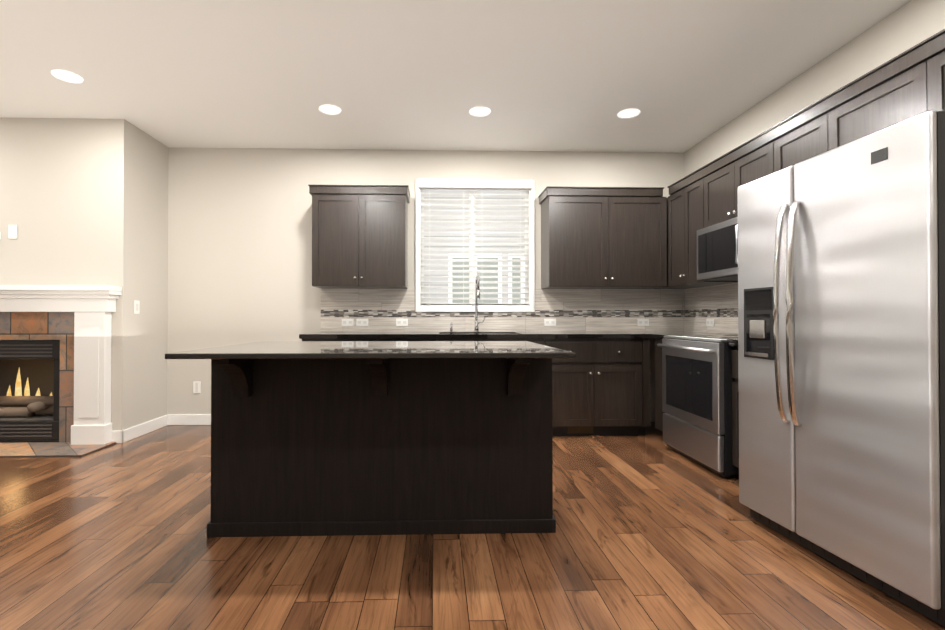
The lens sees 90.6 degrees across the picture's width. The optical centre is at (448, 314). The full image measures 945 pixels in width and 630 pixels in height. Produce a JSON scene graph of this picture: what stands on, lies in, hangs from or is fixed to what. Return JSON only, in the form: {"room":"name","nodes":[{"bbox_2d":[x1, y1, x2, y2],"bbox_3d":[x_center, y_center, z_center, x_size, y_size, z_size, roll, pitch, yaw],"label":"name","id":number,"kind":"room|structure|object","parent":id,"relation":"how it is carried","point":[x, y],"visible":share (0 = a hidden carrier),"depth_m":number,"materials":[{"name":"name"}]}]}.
{"room":"kitchen","nodes":[
{"label":"kitchen","id":0,"kind":"room"},
{"bbox_2d":[0,117,132,430],"bbox_3d":[-4.980,-0.293,3.949,4.440,2.745,0.120,0,0,-2],"label":"wall","id":1,"kind":"structure","parent":0,"point":[66,196],"depth_m":3.94,"materials":[{"name":"beige paint"}]},
{"bbox_2d":[8,225,16,238],"bbox_3d":[-3.669,-0.701,3.925,0.072,0.118,0.005,0,0,-2],"label":"electrical outlet plate","id":2,"kind":"object","parent":1,"relation":"attached to","point":[12,231],"depth_m":3.92,"materials":[{"name":"white plastic"}]},
{"bbox_2d":[131,125,168,426],"bbox_3d":[-2.830,-0.290,4.340,0.120,2.745,0.540,0,0,-2],"label":"wall","id":3,"kind":"structure","parent":0,"point":[150,278],"depth_m":4.32,"materials":[{"name":"beige paint"}]},
{"bbox_2d":[134,300,139,313],"bbox_3d":[-2.759,-0.069,4.125,0.007,0.118,0.072,0,0,-2],"label":"electrical outlet plate","id":4,"kind":"object","parent":3,"relation":"attached to","point":[136,303],"depth_m":4.12,"materials":[{"name":"white plastic"}]},
{"bbox_2d":[116,414,167,442],"bbox_3d":[-2.775,1.029,4.244,0.043,0.105,0.635,0,0,-2],"label":"baseboard","id":5,"kind":"structure","parent":3,"relation":"attached to","point":[126,435],"depth_m":4.16,"materials":[{"name":"white wood"}]},
{"bbox_2d":[167,148,683,421],"bbox_3d":[-0.191,-0.286,4.745,5.420,2.745,0.120,0,0,-2],"label":"wall","id":6,"kind":"structure","parent":0,"point":[239,245],"depth_m":4.64,"materials":[{"name":"beige paint"}]},
{"bbox_2d":[168,414,210,424],"bbox_3d":[-2.040,1.033,4.612,1.474,0.105,0.018,0,0,-2],"label":"baseboard","id":7,"kind":"structure","parent":6,"relation":"attached to","point":[173,419],"depth_m":4.59,"materials":[{"name":"white wood"}]},
{"bbox_2d":[193,381,200,392],"bbox_3d":[-2.488,0.715,4.607,0.072,0.118,0.006,0,0,-2],"label":"electrical outlet plate","id":8,"kind":"object","parent":6,"relation":"attached to","point":[196,384],"depth_m":4.60,"materials":[{"name":"white plastic"}]},
{"bbox_2d":[308,185,409,288],"bbox_3d":[-0.841,-0.734,4.482,0.921,0.935,0.371,0,0,-2],"label":"upper cabinet","id":9,"kind":"object","parent":6,"relation":"attached to","point":[359,236],"visible":1,"depth_m":4.33,"materials":[{"name":"brown wood"}]},
{"bbox_2d":[415,179,534,311],"bbox_3d":[0.263,-0.693,4.736,1.199,1.325,0.168,0,0,-2],"label":"window","id":10,"kind":"structure","parent":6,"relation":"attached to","point":[526,187],"depth_m":4.72,"materials":[{"name":"white plastic"}]},
{"bbox_2d":[321,289,684,331],"bbox_3d":[0.561,-0.047,4.698,3.675,0.433,0.009,0,0,-2],"label":"backsplash","id":11,"kind":"structure","parent":6,"relation":"attached to","point":[620,310],"depth_m":4.70,"materials":[{"name":"tile"}]},
{"bbox_2d":[342,319,353,325],"bbox_3d":[-1.008,0.073,4.645,0.118,0.072,0.006,0,0,-2],"label":"outlet","id":12,"kind":"object","parent":11,"relation":"attached to","point":[345,322],"depth_m":4.64,"materials":[{"name":"white plastic"}]},
{"bbox_2d":[356,319,367,325],"bbox_3d":[-0.863,0.073,4.650,0.118,0.072,0.006,0,0,-2],"label":"outlet","id":13,"kind":"object","parent":11,"relation":"attached to","point":[359,322],"depth_m":4.65,"materials":[{"name":"white plastic"}]},
{"bbox_2d":[396,319,407,325],"bbox_3d":[-0.468,0.074,4.661,0.118,0.072,0.006,0,0,-2],"label":"outlet","id":14,"kind":"object","parent":11,"relation":"attached to","point":[399,322],"depth_m":4.66,"materials":[{"name":"white plastic"}]},
{"bbox_2d":[544,319,555,325],"bbox_3d":[1.021,0.074,4.703,0.118,0.072,0.006,0,0,-2],"label":"outlet","id":15,"kind":"object","parent":11,"relation":"attached to","point":[547,322],"depth_m":4.70,"materials":[{"name":"white plastic"}]},
{"bbox_2d":[637,319,648,325],"bbox_3d":[1.971,0.074,4.730,0.118,0.072,0.006,0,0,-2],"label":"outlet","id":16,"kind":"object","parent":11,"relation":"attached to","point":[640,322],"depth_m":4.73,"materials":[{"name":"white plastic"}]},
{"bbox_2d":[538,186,666,288],"bbox_3d":[1.483,-0.733,4.548,1.150,0.935,0.371,0,0,-2],"label":"upper cabinet","id":17,"kind":"object","parent":6,"relation":"attached to","point":[603,237],"visible":1,"depth_m":4.40,"materials":[{"name":"brown wood"}]},
{"bbox_2d":[0,0,910,152],"bbox_3d":[-2.293,-1.734,0.581,9.860,0.080,8.350,0,0,-2],"label":"ceiling","id":18,"kind":"structure","parent":0,"point":[682,76],"depth_m":3.14,"materials":[{"name":"white paint"}]},
{"bbox_2d":[51,70,82,82],"bbox_3d":[-2.662,-1.668,3.259,0.175,0.006,0.164,0,0,-2],"label":"recessed light","id":19,"kind":"object","parent":18,"relation":"in","point":[67,76],"depth_m":3.26,"materials":[{"name":"white"}]},
{"bbox_2d":[319,105,340,114],"bbox_3d":[-0.961,-1.663,3.780,0.170,0.006,0.165,0,0,-2],"label":"recessed light","id":20,"kind":"object","parent":18,"relation":"in","point":[327,109],"depth_m":3.78,"materials":[{"name":"white"}]},
{"bbox_2d":[469,107,490,116],"bbox_3d":[0.254,-1.663,3.816,0.171,0.006,0.168,0,0,-2],"label":"recessed light","id":21,"kind":"object","parent":18,"relation":"in","point":[477,111],"depth_m":3.81,"materials":[{"name":"white"}]},
{"bbox_2d":[617,109,639,117],"bbox_3d":[1.479,-1.663,3.844,0.166,0.006,0.152,0,0,-2],"label":"recessed light","id":22,"kind":"object","parent":18,"relation":"in","point":[628,113],"depth_m":3.85,"materials":[{"name":"white"}]},
{"bbox_2d":[0,422,944,629],"bbox_3d":[-2.293,1.081,0.557,9.860,0.060,8.350,0,0,-2],"label":"floor","id":23,"kind":"structure","parent":0,"point":[654,531],"depth_m":2.00,"materials":[{"name":"brown wood"}]},
{"bbox_2d":[0,285,121,456],"bbox_3d":[-3.787,0.420,3.927,2.044,1.318,0.820,0,0,-2],"label":"fireplace","id":24,"kind":"object","parent":23,"relation":"on","point":[55,370],"visible":1,"depth_m":3.90,"materials":[{"name":"white wood"}]},
{"bbox_2d":[302,339,357,340],"bbox_3d":[-0.997,0.645,4.342,0.575,0.876,0.618,0,0,-2],"label":"base cabinet","id":25,"kind":"object","parent":23,"relation":"on","point":[302,339],"depth_m":4.06,"materials":[{"name":"brown wood"}]},
{"bbox_2d":[207,361,555,536],"bbox_3d":[-0.324,0.626,2.465,1.684,0.882,0.905,0,0,-2],"label":"kitchen island","id":26,"kind":"object","parent":23,"relation":"on","point":[325,438],"depth_m":2.27,"materials":[{"name":"wood"}]},
{"bbox_2d":[165,341,575,360],"bbox_3d":[-0.326,0.172,2.422,1.676,0.023,1.030,0,0,-2],"label":"island countertop","id":27,"kind":"structure","parent":26,"relation":"on","point":[262,350],"depth_m":2.07,"materials":[{"name":"black stone"}]},
{"bbox_2d":[552,358,553,435],"bbox_3d":[0.393,0.741,4.381,1.006,0.686,0.618,0,0,-2],"label":"base cabinet","id":28,"kind":"object","parent":23,"relation":"on","point":[552,358],"depth_m":4.10,"materials":[{"name":"brown wood"}]},
{"bbox_2d":[522,338,649,435],"bbox_3d":[1.267,0.646,4.407,0.994,0.876,0.618,0,0,-2],"label":"base cabinet","id":29,"kind":"object","parent":23,"relation":"on","point":[600,386],"depth_m":4.11,"materials":[{"name":"brown wood"}]},
{"bbox_2d":[299,332,696,338],"bbox_3d":[0.556,0.280,4.377,3.702,0.223,0.643,0,0,-2],"label":"countertop","id":30,"kind":"structure","parent":29,"relation":"on","point":[431,335],"depth_m":4.06,"materials":[{"name":"stone"}]},
{"bbox_2d":[450,272,485,331],"bbox_3d":[0.185,-0.123,4.515,0.363,0.584,0.245,0,0,-2],"label":"faucet","id":31,"kind":"object","parent":30,"relation":"on","point":[477,290],"visible":1,"depth_m":4.59,"materials":[{"name":"silver metal"}]},
{"bbox_2d":[655,339,664,430],"bbox_3d":[2.112,0.642,3.945,0.614,0.876,0.294,0,0,-2],"label":"base cabinet","id":32,"kind":"object","parent":23,"relation":"on","point":[659,412],"depth_m":4.01,"materials":[{"name":"brown wood"}]},
{"bbox_2d":[651,333,735,338],"bbox_3d":[2.099,0.184,3.939,0.642,0.039,0.279,0,0,-2],"label":"countertop","id":33,"kind":"structure","parent":32,"relation":"on","point":[653,335],"depth_m":3.94,"materials":[{"name":"stone"}]},
{"bbox_2d":[657,335,738,477],"bbox_3d":[2.041,0.616,3.411,0.733,0.918,0.760,0,0,-2],"label":"range","id":34,"kind":"object","parent":23,"relation":"on","point":[697,379],"visible":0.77,"depth_m":3.24,"materials":[{"name":"silver metal"}]},
{"bbox_2d":[731,346,738,467],"bbox_3d":[2.143,0.632,2.789,0.618,0.876,0.480,0,0,-2],"label":"base cabinet","id":35,"kind":"object","parent":23,"relation":"on","point":[734,353],"depth_m":2.98,"materials":[{"name":"brown wood"}]},
{"bbox_2d":[727,339,737,345],"bbox_3d":[2.132,0.174,2.791,0.642,0.039,0.485,0,0,-2],"label":"countertop","id":36,"kind":"structure","parent":35,"relation":"on","point":[733,342],"depth_m":2.97,"materials":[{"name":"stone"}]},
{"bbox_2d":[737,108,944,626],"bbox_3d":[1.947,0.188,2.040,0.899,1.764,0.918,0,0,-5],"label":"refrigerator","id":37,"kind":"object","parent":23,"relation":"on","point":[841,316],"visible":1,"depth_m":1.82,"materials":[{"name":"silver metal"}]},
{"bbox_2d":[684,0,944,334],"bbox_3d":[2.577,-0.321,0.648,0.120,2.745,8.230,0,0,-2],"label":"wall","id":38,"kind":"structure","parent":0,"point":[906,26],"depth_m":2.99,"materials":[{"name":"beige paint"}]},
{"bbox_2d":[681,283,737,333],"bbox_3d":[2.425,-0.056,3.643,0.008,0.433,2.160,0,0,-2],"label":"backsplash","id":39,"kind":"structure","parent":38,"relation":"attached to","point":[719,303],"depth_m":4.27,"materials":[{"name":"tile"}]},
{"bbox_2d":[706,319,713,326],"bbox_3d":[2.399,0.070,4.286,0.006,0.072,0.118,0,0,-2],"label":"outlet","id":40,"kind":"object","parent":39,"relation":"attached to","point":[709,322],"depth_m":4.28,"materials":[{"name":"white plastic"}]},
{"bbox_2d":[655,29,944,288],"bbox_3d":[2.135,-0.070,3.123,0.617,2.285,3.244,0,0,-2],"label":"upper cabinet","id":41,"kind":"object","parent":38,"relation":"attached to","point":[906,85],"visible":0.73,"depth_m":2.79,"materials":[{"name":"brown wood"}]},
{"bbox_2d":[697,217,737,280],"bbox_3d":[2.212,-0.489,3.426,0.446,0.412,0.782,0,0,-2],"label":"microwave","id":42,"kind":"object","parent":41,"relation":"attached to","point":[717,252],"visible":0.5,"depth_m":3.52,"materials":[{"name":"silver metal"}]},
{"label":"outside","id":43,"kind":"structure","parent":0,"visible":0},
{"bbox_2d":[424,191,524,302],"bbox_3d":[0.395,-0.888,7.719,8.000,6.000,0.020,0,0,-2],"label":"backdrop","id":44,"kind":"structure","parent":43,"point":[476,263],"depth_m":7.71,"materials":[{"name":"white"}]}
]}

